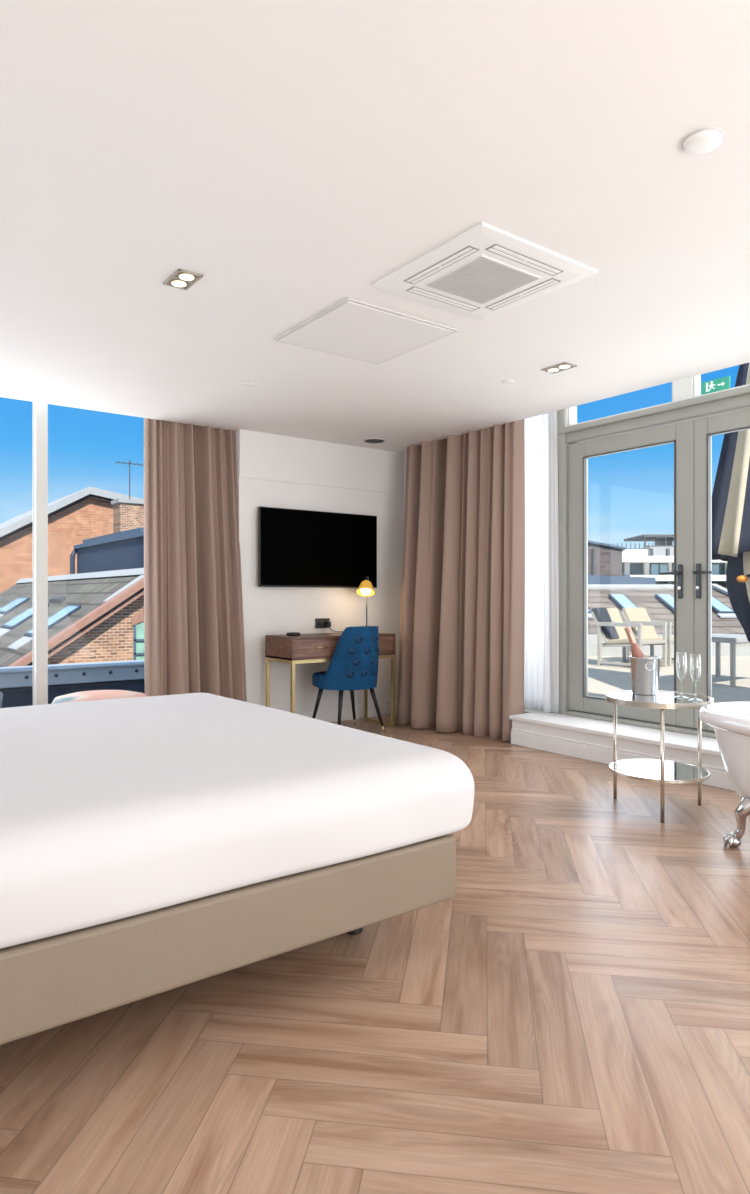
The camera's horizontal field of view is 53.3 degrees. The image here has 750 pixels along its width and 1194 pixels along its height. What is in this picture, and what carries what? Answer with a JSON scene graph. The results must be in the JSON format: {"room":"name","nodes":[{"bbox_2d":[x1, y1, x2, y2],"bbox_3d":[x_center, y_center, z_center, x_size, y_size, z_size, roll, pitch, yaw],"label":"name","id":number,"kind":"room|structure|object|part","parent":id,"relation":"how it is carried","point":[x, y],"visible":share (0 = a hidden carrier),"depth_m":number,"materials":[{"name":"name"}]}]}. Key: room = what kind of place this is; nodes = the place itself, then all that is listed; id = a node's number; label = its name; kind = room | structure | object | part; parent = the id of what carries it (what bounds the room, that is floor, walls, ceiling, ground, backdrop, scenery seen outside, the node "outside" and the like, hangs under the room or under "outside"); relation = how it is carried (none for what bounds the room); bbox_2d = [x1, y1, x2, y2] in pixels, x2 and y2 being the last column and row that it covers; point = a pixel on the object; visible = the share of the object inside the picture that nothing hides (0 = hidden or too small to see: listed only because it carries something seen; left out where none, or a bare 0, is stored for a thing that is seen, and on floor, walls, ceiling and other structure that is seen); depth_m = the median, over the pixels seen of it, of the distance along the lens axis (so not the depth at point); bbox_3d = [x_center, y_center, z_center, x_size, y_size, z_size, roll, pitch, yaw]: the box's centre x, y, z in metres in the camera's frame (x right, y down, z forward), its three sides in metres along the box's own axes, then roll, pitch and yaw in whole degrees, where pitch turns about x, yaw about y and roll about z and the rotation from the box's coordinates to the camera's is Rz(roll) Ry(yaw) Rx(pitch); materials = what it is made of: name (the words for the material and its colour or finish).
{"room":"hotel room","nodes":[
{"label":"hotel room","id":0,"kind":"room"},
{"bbox_2d":[235,429,402,711],"bbox_3d":[-0.530,-0.130,6.727,1.710,2.460,0.380,0,0,-37],"label":"wall","id":1,"kind":"structure","parent":0,"point":[266,610],"depth_m":6.45,"materials":[{"name":"white paint"}]},
{"bbox_2d":[258,507,376,587],"bbox_3d":[-0.480,-0.410,6.480,1.195,0.656,0.074,0,0,-37],"label":"television","id":2,"kind":"object","parent":1,"relation":"attached to","point":[297,548],"visible":1,"depth_m":6.42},
{"bbox_2d":[239,429,403,493],"bbox_3d":[-0.413,-1.165,6.569,1.710,0.390,0.012,0,0,-37],"label":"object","id":3,"kind":"structure","parent":1,"relation":"attached to","point":[262,456],"depth_m":6.50,"materials":[{"name":"white paint"}]},
{"bbox_2d":[315,618,329,627],"bbox_3d":[-0.457,0.229,6.534,0.147,0.086,0.017,0,0,-37],"label":"wall socket","id":4,"kind":"object","parent":1,"relation":"attached to","point":[319,622],"visible":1,"depth_m":6.52,"materials":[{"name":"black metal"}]},
{"bbox_2d":[325,621,342,631],"bbox_3d":[-0.317,0.262,6.551,0.243,0.095,0.052,0,0,-11],"label":"plug","id":5,"kind":"object","parent":1,"relation":"attached to","point":[327,623],"visible":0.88,"depth_m":6.52,"materials":[{"name":"black plastic"}]},
{"bbox_2d":[295,701,397,721],"bbox_3d":[-0.283,1.038,6.412,1.690,0.125,0.420,0,0,-37],"label":"baseboard","id":6,"kind":"structure","parent":1,"relation":"attached to","point":[325,714],"depth_m":6.67,"materials":[{"name":"wood"}]},
{"bbox_2d":[0,0,749,452],"bbox_3d":[1.411,-1.655,1.395,5.570,0.590,11.350,0,0,-37],"label":"ceiling","id":7,"kind":"structure","parent":0,"point":[290,156],"depth_m":2.55,"materials":[{"name":"white paint"}]},
{"bbox_2d":[163,269,202,289],"bbox_3d":[-0.822,-1.356,3.198,0.106,0.008,0.176,0,0,-37],"label":"recessed light","id":8,"kind":"object","parent":7,"relation":"in","point":[181,279],"visible":1,"depth_m":3.19,"materials":[{"name":"silver metal"}]},
{"bbox_3d":[-0.847,-1.353,3.231,0.062,0.002,0.062,0,0,-37],"label":"bulb","id":9,"kind":"part","parent":8,"relation":"part of","materials":[{"name":"white glass"}]},
{"bbox_3d":[-0.797,-1.353,3.164,0.062,0.002,0.062,0,0,-37],"label":"bulb","id":10,"kind":"part","parent":8,"relation":"part of","materials":[{"name":"white glass"}]},
{"bbox_2d":[144,418,246,701],"bbox_3d":[-1.401,-0.310,5.903,0.803,2.780,0.277,0,0,-27],"label":"curtain","id":11,"kind":"object","parent":7,"relation":"hanging from","point":[194,626],"visible":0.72,"depth_m":5.86,"materials":[{"name":"beige fabric"}]},
{"bbox_2d":[242,382,255,385],"bbox_3d":[-0.805,-1.357,4.776,0.084,0.006,0.084,0,0,-37],"label":"sprinkler cover","id":12,"kind":"object","parent":7,"relation":"attached to","point":[244,383],"visible":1,"depth_m":4.77,"materials":[{"name":"white plastic"}]},
{"bbox_2d":[274,297,458,363],"bbox_3d":[-0.053,-1.353,3.867,0.687,0.014,0.685,0,0,-37],"label":"access hatch","id":13,"kind":"object","parent":7,"relation":"attached to","point":[352,328],"visible":1,"depth_m":3.82,"materials":[{"name":"grey plastic"}]},
{"bbox_2d":[363,438,385,442],"bbox_3d":[-0.005,-1.353,6.482,0.196,0.014,0.196,0,0,-37],"label":"ceiling speaker","id":14,"kind":"object","parent":7,"relation":"attached to","point":[368,440],"visible":1,"depth_m":6.44,"materials":[{"name":"grey plastic"}]},
{"bbox_2d":[365,439,383,442],"bbox_3d":[-0.005,-1.351,6.482,0.172,0.010,0.172,0,0,-37],"label":"speaker grille","id":15,"kind":"object","parent":14,"relation":"attached to","point":[366,440],"depth_m":6.45,"materials":[{"name":"black metal"}]},
{"bbox_2d":[396,419,524,741],"bbox_3d":[0.647,-0.306,6.213,0.537,2.789,1.414,0,0,-37],"label":"curtain","id":16,"kind":"object","parent":7,"relation":"hanging from","point":[462,642],"visible":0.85,"depth_m":6.06,"materials":[{"name":"beige fabric"}]},
{"bbox_2d":[372,222,597,320],"bbox_3d":[0.457,-1.349,3.182,0.676,0.023,0.676,0,0,-37],"label":"air conditioner","id":17,"kind":"object","parent":7,"relation":"attached to","point":[485,271],"visible":1,"depth_m":3.12,"materials":[{"name":"white plastic"}]},
{"bbox_2d":[404,246,478,284],"bbox_3d":[0.263,-1.344,3.037,0.056,0.004,0.400,0,0,-37],"label":"outlet","id":18,"kind":"object","parent":17,"relation":"attached to","point":[462,253],"depth_m":3.02,"materials":[{"name":"white plastic"}]},
{"bbox_2d":[406,286,479,310],"bbox_3d":[0.312,-1.344,3.376,0.400,0.004,0.056,0,0,-37],"label":"outlet","id":19,"kind":"object","parent":17,"relation":"attached to","point":[419,291],"depth_m":3.36,"materials":[{"name":"white plastic"}]},
{"bbox_2d":[425,255,541,303],"bbox_3d":[0.457,-1.343,3.182,0.348,0.005,0.348,0,0,-37],"label":"grille","id":20,"kind":"object","parent":17,"relation":"attached to","point":[479,279],"depth_m":3.16,"materials":[{"name":"white plastic"}]},
{"bbox_2d":[485,278,560,309],"bbox_3d":[0.651,-1.344,3.326,0.056,0.004,0.400,0,0,-37],"label":"outlet","id":21,"kind":"object","parent":17,"relation":"attached to","point":[547,283],"depth_m":3.31,"materials":[{"name":"white plastic"}]},
{"bbox_2d":[485,244,563,275],"bbox_3d":[0.602,-1.344,2.988,0.400,0.004,0.056,0,0,-37],"label":"outlet","id":22,"kind":"object","parent":17,"relation":"attached to","point":[505,252],"depth_m":2.98,"materials":[{"name":"white plastic"}]},
{"bbox_2d":[501,380,514,383],"bbox_3d":[0.839,-1.357,4.720,0.084,0.006,0.084,0,0,-37],"label":"sprinkler cover","id":23,"kind":"object","parent":7,"relation":"attached to","point":[503,381],"visible":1,"depth_m":4.71,"materials":[{"name":"white plastic"}]},
{"bbox_2d":[524,411,558,712],"bbox_3d":[1.260,-0.412,5.784,0.069,2.575,0.382,0,0,-37],"label":"sheer curtain","id":24,"kind":"object","parent":7,"relation":"hanging from","point":[541,648],"visible":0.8,"depth_m":5.75,"materials":[{"name":"white fabric"}]},
{"bbox_2d":[541,362,576,373],"bbox_3d":[1.089,-1.356,4.429,0.106,0.008,0.176,0,0,-37],"label":"recessed light","id":25,"kind":"object","parent":7,"relation":"in","point":[563,366],"visible":1,"depth_m":4.42,"materials":[{"name":"silver metal"}]},
{"bbox_3d":[1.114,-1.353,4.395,0.062,0.002,0.062,0,0,-37],"label":"bulb","id":26,"kind":"part","parent":25,"relation":"part of","materials":[{"name":"white glass"}]},
{"bbox_2d":[682,127,723,154],"bbox_3d":[0.975,-1.349,2.223,0.116,0.023,0.116,0,0,-37],"label":"smoke detector","id":27,"kind":"object","parent":7,"relation":"attached to","point":[704,140],"visible":1,"depth_m":2.20,"materials":[{"name":"white plastic"}]},
{"bbox_2d":[0,714,749,1193],"bbox_3d":[1.439,1.100,1.416,5.240,0.001,10.950,0,0,-37],"label":"floor","id":28,"kind":"structure","parent":0,"point":[575,1019],"depth_m":1.85,"materials":[{"name":"brown wood"}]},
{"bbox_2d":[0,692,2,707],"bbox_3d":[-2.445,0.766,4.049,0.788,0.672,0.705,0,0,-37],"label":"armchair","id":29,"kind":"object","parent":28,"relation":"on","point":[1,693],"visible":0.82,"depth_m":4.20,"materials":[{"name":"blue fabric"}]},
{"bbox_2d":[52,690,146,703],"bbox_3d":[-1.722,0.853,4.703,0.616,0.499,0.616,0,0,-37],"label":"footstool","id":30,"kind":"object","parent":28,"relation":"on","point":[92,695],"visible":0.17,"depth_m":4.61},
{"bbox_2d":[0,693,473,1044],"bbox_3d":[-1.171,0.790,2.538,2.299,0.620,2.094,0,0,-37],"label":"bed","id":31,"kind":"object","parent":28,"relation":"on","point":[151,845],"visible":1,"depth_m":1.94,"materials":[{"name":"beige fabric"}]},
{"bbox_3d":[-0.071,1.012,2.466,0.064,0.175,0.064,0,0,-37],"label":"leg","id":32,"kind":"part","parent":31,"relation":"part of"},
{"bbox_2d":[265,632,395,726],"bbox_3d":[-0.352,0.705,6.203,1.010,0.790,0.454,0,0,-37],"label":"writing desk","id":33,"kind":"object","parent":28,"relation":"on","point":[315,647],"visible":0.63,"depth_m":5.95,"materials":[{"name":"brown wood"}]},
{"bbox_3d":[-0.872,0.794,6.080,0.027,0.611,0.027,0,0,-37],"label":"leg","id":34,"kind":"part","parent":33,"relation":"part of","materials":[{"name":"gold metal"}]},
{"bbox_3d":[-0.752,0.502,5.919,0.026,0.026,0.390,0,0,-37],"label":"rail","id":35,"kind":"part","parent":33,"relation":"part of","materials":[{"name":"gold metal"}]},
{"bbox_3d":[-0.632,0.794,5.758,0.027,0.611,0.027,0,0,-37],"label":"leg","id":36,"kind":"part","parent":33,"relation":"part of","materials":[{"name":"gold metal"}]},
{"bbox_2d":[286,632,300,635],"bbox_3d":[-0.654,0.297,5.998,0.114,0.026,0.114,0,0,-37],"label":"puck","id":37,"kind":"object","parent":33,"relation":"on","point":[288,633],"visible":1,"depth_m":5.95,"materials":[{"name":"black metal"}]},
{"bbox_3d":[-0.543,0.400,6.045,0.475,0.140,0.377,0,0,-37],"label":"drawer","id":38,"kind":"part","parent":33,"relation":"part of","materials":[{"name":"brown wood"}]},
{"bbox_3d":[-0.238,0.502,6.051,1.006,0.026,0.026,0,0,-37],"label":"rail","id":39,"kind":"part","parent":33,"relation":"part of","materials":[{"name":"gold metal"}]},
{"bbox_3d":[-0.085,0.794,6.667,0.027,0.611,0.027,0,0,-37],"label":"leg","id":40,"kind":"part","parent":33,"relation":"part of","materials":[{"name":"gold metal"}]},
{"bbox_2d":[357,576,374,625],"bbox_3d":[-0.078,0.064,6.525,0.156,0.492,0.216,0,0,6],"label":"desk lamp","id":41,"kind":"object","parent":33,"relation":"on","point":[366,589],"visible":0.87,"depth_m":6.48,"materials":[{"name":"gold metal"}]},
{"bbox_3d":[-0.081,-0.076,6.486,0.148,0.144,0.148,0,0,-37],"label":"lamp shade","id":42,"kind":"part","parent":41,"relation":"part of","materials":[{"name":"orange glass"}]},
{"bbox_3d":[-0.080,-0.068,6.496,0.089,0.101,0.089,0,0,-37],"label":"bulb","id":43,"kind":"part","parent":41,"relation":"part of","materials":[{"name":"white glass"}]},
{"bbox_3d":[-0.073,0.082,6.556,0.011,0.433,0.010,0,0,-37],"label":"stem","id":44,"kind":"part","parent":41,"relation":"part of","materials":[{"name":"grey metal"}]},
{"bbox_3d":[0.035,1.087,6.505,0.024,0.024,0.390,0,0,-37],"label":"foot rail","id":45,"kind":"part","parent":33,"relation":"part of","materials":[{"name":"gold metal"}]},
{"bbox_3d":[-0.148,0.400,6.340,0.475,0.140,0.377,0,0,-37],"label":"drawer","id":46,"kind":"part","parent":33,"relation":"part of","materials":[{"name":"brown wood"}]},
{"bbox_3d":[0.155,0.794,6.344,0.027,0.611,0.027,0,0,-37],"label":"leg","id":47,"kind":"part","parent":33,"relation":"part of","materials":[{"name":"gold metal"}]},
{"bbox_2d":[312,626,384,731],"bbox_3d":[-0.221,0.666,6.111,0.541,0.874,0.617,0,0,-37],"label":"desk chair","id":48,"kind":"object","parent":28,"relation":"on","point":[353,665],"visible":1,"depth_m":5.89,"materials":[{"name":"blue fabric"}]},
{"bbox_3d":[-0.472,0.885,6.151,0.113,0.330,0.037,0,0,-7],"label":"leg","id":49,"kind":"part","parent":48,"relation":"part of","materials":[{"name":"black metal"}]},
{"bbox_3d":[-0.259,0.680,6.162,0.430,0.120,0.480,0,0,-37],"label":"seat","id":50,"kind":"part","parent":48,"relation":"part of","materials":[{"name":"blue fabric"}]},
{"bbox_3d":[-0.272,0.885,5.888,0.038,0.331,0.123,0,0,6],"label":"leg","id":51,"kind":"part","parent":48,"relation":"part of","materials":[{"name":"black metal"}]},
{"bbox_3d":[-0.150,0.482,6.016,0.528,0.506,0.370,0,0,-37],"label":"backrest","id":52,"kind":"part","parent":48,"relation":"part of","materials":[{"name":"blue fabric"}]},
{"bbox_3d":[-0.187,0.885,6.363,0.037,0.330,0.113,0,0,24],"label":"leg","id":53,"kind":"part","parent":48,"relation":"part of","materials":[{"name":"black metal"}]},
{"bbox_3d":[0.008,0.885,6.096,0.123,0.331,0.038,0,0,11],"label":"leg","id":54,"kind":"part","parent":48,"relation":"part of","materials":[{"name":"black metal"}]},
{"bbox_2d":[606,690,713,822],"bbox_3d":[1.475,0.808,3.891,0.524,0.583,0.524,0,0,-37],"label":"side table","id":55,"kind":"object","parent":28,"relation":"on","point":[662,771],"visible":0.96,"depth_m":3.82,"materials":[{"name":"silver metal"}]},
{"bbox_3d":[1.309,0.820,4.078,0.019,0.560,0.018,0,0,-37],"label":"leg","id":56,"kind":"part","parent":55,"relation":"part of","materials":[{"name":"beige metal"}]},
{"bbox_2d":[629,655,660,694],"bbox_3d":[1.455,0.421,4.030,0.166,0.200,0.172,0,0,-37],"label":"ice bucket","id":57,"kind":"object","parent":55,"relation":"on","point":[645,672],"visible":0.97,"depth_m":3.97,"materials":[{"name":"metal"}]},
{"bbox_2d":[624,626,646,657],"bbox_3d":[1.431,0.330,4.030,0.173,0.346,0.074,0,0,0],"label":"wine bottle","id":58,"kind":"object","parent":57,"relation":"in","point":[636,651],"visible":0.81,"depth_m":4.01,"materials":[{"name":"pink glass"}]},
{"bbox_3d":[1.446,0.366,3.944,0.046,0.046,0.021,0,0,6],"label":"handle","id":59,"kind":"part","parent":57,"relation":"part of","materials":[{"name":"metal"}]},
{"bbox_2d":[611,759,707,779],"bbox_3d":[1.475,0.901,3.891,0.473,0.011,0.473,0,0,-37],"label":"shelf","id":60,"kind":"object","parent":55,"relation":"attached to","point":[636,769],"depth_m":3.86,"materials":[{"name":"metal"}]},
{"bbox_3d":[1.403,0.820,3.651,0.019,0.560,0.018,0,0,-37],"label":"leg","id":61,"kind":"part","parent":55,"relation":"part of","materials":[{"name":"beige metal"}]},
{"bbox_3d":[1.717,0.820,3.955,0.019,0.560,0.018,0,0,-37],"label":"leg","id":62,"kind":"part","parent":55,"relation":"part of","materials":[{"name":"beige metal"}]},
{"bbox_2d":[698,702,749,848],"bbox_3d":[2.080,0.805,2.991,0.800,0.590,1.564,0,0,-37],"label":"bathtub","id":63,"kind":"object","parent":28,"relation":"on","point":[730,721],"visible":1,"depth_m":3.28,"materials":[{"name":"white ceramic"}]},
{"bbox_2d":[714,715,749,799],"bbox_3d":[2.080,0.760,2.991,0.684,0.410,1.456,0,0,-37],"label":"basin","id":64,"kind":"object","parent":63,"relation":"in","point":[733,739],"depth_m":3.27,"materials":[{"name":"white ceramic"}]},
{"bbox_2d":[403,453,406,530],"bbox_3d":[0.610,-0.325,6.878,0.300,2.850,1.500,0,0,-37],"label":"wall","id":65,"kind":"structure","parent":0,"point":[405,454],"depth_m":7.07,"materials":[{"name":"white paint"}]},
{"bbox_2d":[509,708,734,790],"bbox_3d":[3.759,0.993,2.290,0.475,0.215,9.580,0,0,-37],"label":"window sill","id":66,"kind":"structure","parent":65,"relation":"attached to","point":[573,736],"depth_m":4.96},
{"bbox_2d":[588,584,744,633],"bbox_3d":[2.580,0.459,14.250,11.160,1.496,4.100,0,0,0],"label":"slate roof","id":67,"kind":"structure","parent":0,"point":[657,599],"depth_m":15.12,"materials":[{"name":"grey stone"}]},
{"bbox_3d":[5.000,0.111,14.950,0.250,0.338,1.030,0,0,0],"label":"pane","id":68,"kind":"part","parent":67,"relation":"part of","materials":[{"name":"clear glass"}]},
{"bbox_3d":[5.960,0.111,14.950,0.250,0.338,1.030,0,0,0],"label":"pane","id":69,"kind":"part","parent":67,"relation":"part of","materials":[{"name":"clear glass"}]},
{"bbox_3d":[6.780,0.111,14.950,0.250,0.338,1.030,0,0,0],"label":"pane","id":70,"kind":"part","parent":67,"relation":"part of","materials":[{"name":"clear glass"}]},
{"bbox_3d":[-1.496,-0.325,6.131,0.550,2.850,0.180,0,0,-37],"label":"wall","id":71,"kind":"structure","parent":0,"visible":0},
{"bbox_2d":[33,402,47,704],"bbox_3d":[-2.807,-0.325,5.079,2.810,2.850,0.100,0,0,-37],"label":"window frame","id":72,"kind":"structure","parent":71,"relation":"in","point":[40,410],"depth_m":5.34,"materials":[{"name":"white plastic"}]},
{"bbox_3d":[5.083,-0.325,0.920,0.250,2.850,5.800,0,0,-37],"label":"wall","id":73,"kind":"structure","parent":0,"visible":0},
{"bbox_2d":[568,419,693,727],"bbox_3d":[1.753,-0.150,5.239,0.127,2.000,1.014,0,0,-37],"label":"door","id":74,"kind":"structure","parent":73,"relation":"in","point":[681,434],"depth_m":5.17,"materials":[{"name":"wood"},{"name":"grey painted wood"},{"name":"dark metal"}]},
{"bbox_3d":[1.944,-0.155,4.925,0.057,0.020,0.125,0,0,-37],"label":"lever","id":75,"kind":"part","parent":74,"relation":"part of","materials":[{"name":"grey metal"}]},
{"bbox_3d":[2.000,-0.102,4.901,0.015,0.225,0.032,0,0,-37],"label":"handle","id":76,"kind":"part","parent":74,"relation":"part of","materials":[{"name":"grey metal"}]},
{"bbox_2d":[551,385,749,737],"bbox_3d":[2.353,-0.432,4.498,0.170,2.635,3.200,0,0,-37],"label":"trim","id":77,"kind":"structure","parent":73,"relation":"attached to","point":[735,399],"depth_m":5.38,"materials":[{"name":"grey painted wood"}]},
{"bbox_2d":[565,375,749,426],"bbox_3d":[2.348,-1.512,4.488,0.110,0.475,3.190,0,0,-37],"label":"window","id":78,"kind":"structure","parent":73,"relation":"in","point":[687,388],"depth_m":4.88,"materials":[{"name":"white paint"}]},
{"bbox_2d":[701,376,729,394],"bbox_3d":[2.150,-1.333,4.724,0.012,0.083,0.185,0,0,-37],"label":"exit sign","id":79,"kind":"object","parent":78,"relation":"attached to","point":[723,383],"visible":0.99,"depth_m":4.72,"materials":[{"name":"green plastic"}]},
{"bbox_2d":[693,408,749,730],"bbox_3d":[2.360,-0.150,4.425,0.127,2.000,1.014,0,0,-37],"label":"door","id":80,"kind":"structure","parent":73,"relation":"in","point":[705,428],"depth_m":4.78,"materials":[{"name":"wood"},{"name":"grey painted wood"},{"name":"dark metal"}]},
{"bbox_3d":[2.075,-0.102,4.800,0.015,0.225,0.032,0,0,-37],"label":"handle","id":81,"kind":"part","parent":80,"relation":"part of","materials":[{"name":"grey metal"}]},
{"bbox_3d":[2.082,-0.155,4.739,0.057,0.020,0.125,0,0,-37],"label":"lever","id":82,"kind":"part","parent":80,"relation":"part of","materials":[{"name":"grey metal"}]},
{"label":"outside","id":83,"kind":"structure","parent":0,"visible":0},
{"bbox_3d":[-25.798,9.600,68.077,280.000,1.000,260.000,0,0,-37],"label":"ground","id":84,"kind":"structure","parent":83,"visible":0},
{"bbox_2d":[0,568,143,666],"bbox_3d":[-7.631,3.254,19.107,12.400,7.692,12.240,0,0,-37],"label":"brick house","id":85,"kind":"structure","parent":84,"relation":"on","point":[93,616],"depth_m":14.10,"materials":[{"name":"grey stone"}]},
{"bbox_3d":[-9.422,0.199,19.418,0.500,0.342,1.100,0,0,-37],"label":"pane","id":86,"kind":"part","parent":85,"relation":"part of","materials":[{"name":"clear glass"}]},
{"bbox_3d":[-7.870,0.398,16.833,0.700,0.474,0.900,0,0,-37],"label":"pane","id":87,"kind":"part","parent":85,"relation":"part of","materials":[{"name":"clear glass"}]},
{"bbox_3d":[-6.309,0.441,14.630,0.770,0.520,0.700,0,0,-37],"label":"pane","id":88,"kind":"part","parent":85,"relation":"part of","materials":[{"name":"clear glass"}]},
{"bbox_2d":[49,596,65,602],"bbox_3d":[-7.122,0.056,16.767,0.100,0.146,1.000,0,0,-37],"label":"roof vent","id":89,"kind":"object","parent":85,"relation":"attached to","point":[56,599],"depth_m":16.63,"materials":[{"name":"grey metal"}]},
{"bbox_2d":[70,527,143,573],"bbox_3d":[-5.866,0.610,20.822,3.720,4.980,10.600,0,0,-37],"label":"block","id":90,"kind":"object","parent":85,"relation":"on","point":[122,550],"visible":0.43,"depth_m":19.50,"materials":[{"name":"metal"}]},
{"bbox_2d":[0,487,143,592],"bbox_3d":[-16.863,1.275,36.010,28.000,11.650,14.500,0,0,-37],"label":"brick building","id":91,"kind":"structure","parent":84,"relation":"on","point":[87,513],"depth_m":30.38,"materials":[{"name":"orange brick"}]},
{"bbox_2d":[111,460,143,532],"bbox_3d":[-8.087,-3.150,24.654,0.970,2.700,0.820,0,0,-37],"label":"chimney","id":92,"kind":"object","parent":91,"relation":"part of","point":[128,514],"visible":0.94,"depth_m":24.36,"materials":[{"name":"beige brick"}]},
{"bbox_2d":[588,540,654,583],"bbox_3d":[8.250,2.350,28.501,4.145,9.500,9.216,0,0,3],"label":"brick building","id":93,"kind":"structure","parent":84,"relation":"on","point":[604,560],"depth_m":28.00,"materials":[{"name":"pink brick"}]},
{"bbox_2d":[608,534,726,588],"bbox_3d":[20.050,2.770,45.650,19.900,12.660,12.700,0,0,0],"label":"building","id":94,"kind":"structure","parent":84,"relation":"on","point":[648,561],"depth_m":41.20,"materials":[{"name":"white concrete"}]},
{"bbox_3d":[13.790,-2.710,40.600,3.220,0.420,0.044,0,0,0],"label":"railing","id":95,"kind":"part","parent":94,"relation":"part of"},
{"bbox_3d":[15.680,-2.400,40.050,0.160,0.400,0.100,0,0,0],"label":"penthouse door","id":96,"kind":"part","parent":94,"relation":"part of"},
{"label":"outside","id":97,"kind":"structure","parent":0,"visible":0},
{"bbox_2d":[588,656,749,702],"bbox_3d":[5.623,1.025,6.561,7.540,0.250,15.800,0,0,-37],"label":"terrace","id":98,"kind":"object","parent":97,"point":[604,679],"depth_m":8.16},
{"bbox_2d":[591,608,666,666],"bbox_3d":[3.291,0.520,9.752,0.590,0.759,0.775,0,0,-37],"label":"chair","id":99,"kind":"object","parent":98,"relation":"on","point":[610,625],"visible":0.89,"depth_m":9.75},
{"bbox_3d":[3.139,0.395,9.957,0.510,0.406,0.266,0,0,-37],"label":"frame","id":100,"kind":"part","parent":99,"relation":"part of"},
{"bbox_3d":[3.145,0.359,9.948,0.480,0.421,0.270,0,0,-37],"label":"backrest","id":101,"kind":"part","parent":99,"relation":"part of","materials":[{"name":"fabric"}]},
{"bbox_3d":[3.114,0.613,9.539,0.050,0.575,0.644,0,0,-37],"label":"frame","id":102,"kind":"part","parent":99,"relation":"part of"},
{"bbox_3d":[3.330,0.603,9.700,0.540,0.105,0.640,0,0,-37],"label":"seat frame","id":103,"kind":"part","parent":99,"relation":"part of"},
{"bbox_3d":[3.354,0.565,9.668,0.480,0.108,0.520,0,0,-37],"label":"seat","id":104,"kind":"part","parent":99,"relation":"part of","materials":[{"name":"beige fabric"}]},
{"bbox_3d":[3.546,0.613,9.861,0.050,0.575,0.644,0,0,-37],"label":"frame","id":105,"kind":"part","parent":99,"relation":"part of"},
{"bbox_2d":[620,608,673,666],"bbox_3d":[3.811,0.524,10.142,0.590,0.751,0.775,0,0,-37],"label":"chair","id":106,"kind":"object","parent":98,"relation":"on","point":[628,614],"visible":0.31,"depth_m":10.25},
{"bbox_3d":[3.659,0.395,10.347,0.510,0.406,0.266,0,0,-37],"label":"frame","id":107,"kind":"part","parent":106,"relation":"part of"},
{"bbox_3d":[3.665,0.359,10.338,0.480,0.421,0.270,0,0,-37],"label":"backrest","id":108,"kind":"part","parent":106,"relation":"part of","materials":[{"name":"beige fabric"}]},
{"bbox_3d":[3.634,0.613,9.929,0.050,0.575,0.644,0,0,-37],"label":"frame","id":109,"kind":"part","parent":106,"relation":"part of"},
{"bbox_3d":[4.066,0.613,10.251,0.050,0.575,0.644,0,0,-37],"label":"frame","id":110,"kind":"part","parent":106,"relation":"part of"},
{"bbox_2d":[588,634,749,655],"bbox_3d":[5.000,0.890,11.475,14.000,0.620,0.250,0,0,0],"label":"wall","id":111,"kind":"structure","parent":98,"relation":"on","point":[592,638],"depth_m":11.35,"materials":[{"name":"white paint"}]},
{"bbox_2d":[712,362,749,701],"bbox_3d":[3.354,-1.100,5.992,1.353,4.000,1.353,0,0,-37],"label":"parasol","id":112,"kind":"object","parent":98,"relation":"on","point":[731,490],"visible":0.87,"depth_m":5.93,"materials":[{"name":"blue fabric"}]},
{"bbox_2d":[712,633,749,686],"bbox_3d":[3.720,0.655,7.950,0.840,0.490,0.640,0,0,-37],"label":"table","id":113,"kind":"object","parent":98,"relation":"on","point":[735,640],"visible":0.62,"depth_m":7.56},
{"bbox_3d":[3.859,0.680,8.416,0.038,0.440,0.038,0,0,-37],"label":"leg","id":114,"kind":"part","parent":113,"relation":"part of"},
{"bbox_3d":[3.581,0.680,7.484,0.038,0.440,0.038,0,0,-37],"label":"leg","id":115,"kind":"part","parent":113,"relation":"part of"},
{"bbox_3d":[3.893,0.480,7.718,0.780,0.040,0.040,0,0,-37],"label":"apron rail","id":116,"kind":"part","parent":113,"relation":"part of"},
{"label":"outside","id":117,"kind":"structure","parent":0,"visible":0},
{"bbox_3d":[-2.625,1.825,6.868,10.000,0.250,2.250,0,0,-37],"label":"terrace","id":118,"kind":"object","parent":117,"visible":0},
{"bbox_2d":[0,660,144,707],"bbox_3d":[-3.288,1.208,7.758,10.040,0.985,0.430,0,0,-37],"label":"parapet","id":119,"kind":"object","parent":118,"relation":"on","point":[16,682],"visible":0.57,"depth_m":7.70,"materials":[{"name":"metal"}]},
{"bbox_3d":[-3.231,0.920,7.682,10.000,0.030,0.060,0,0,-37],"label":"rail","id":120,"kind":"part","parent":119,"relation":"part of","materials":[{"name":"metal"}]},
{"bbox_3d":[-3.282,1.295,7.750,10.000,0.810,0.150,0,0,-37],"label":"panel","id":121,"kind":"part","parent":119,"relation":"part of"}
]}

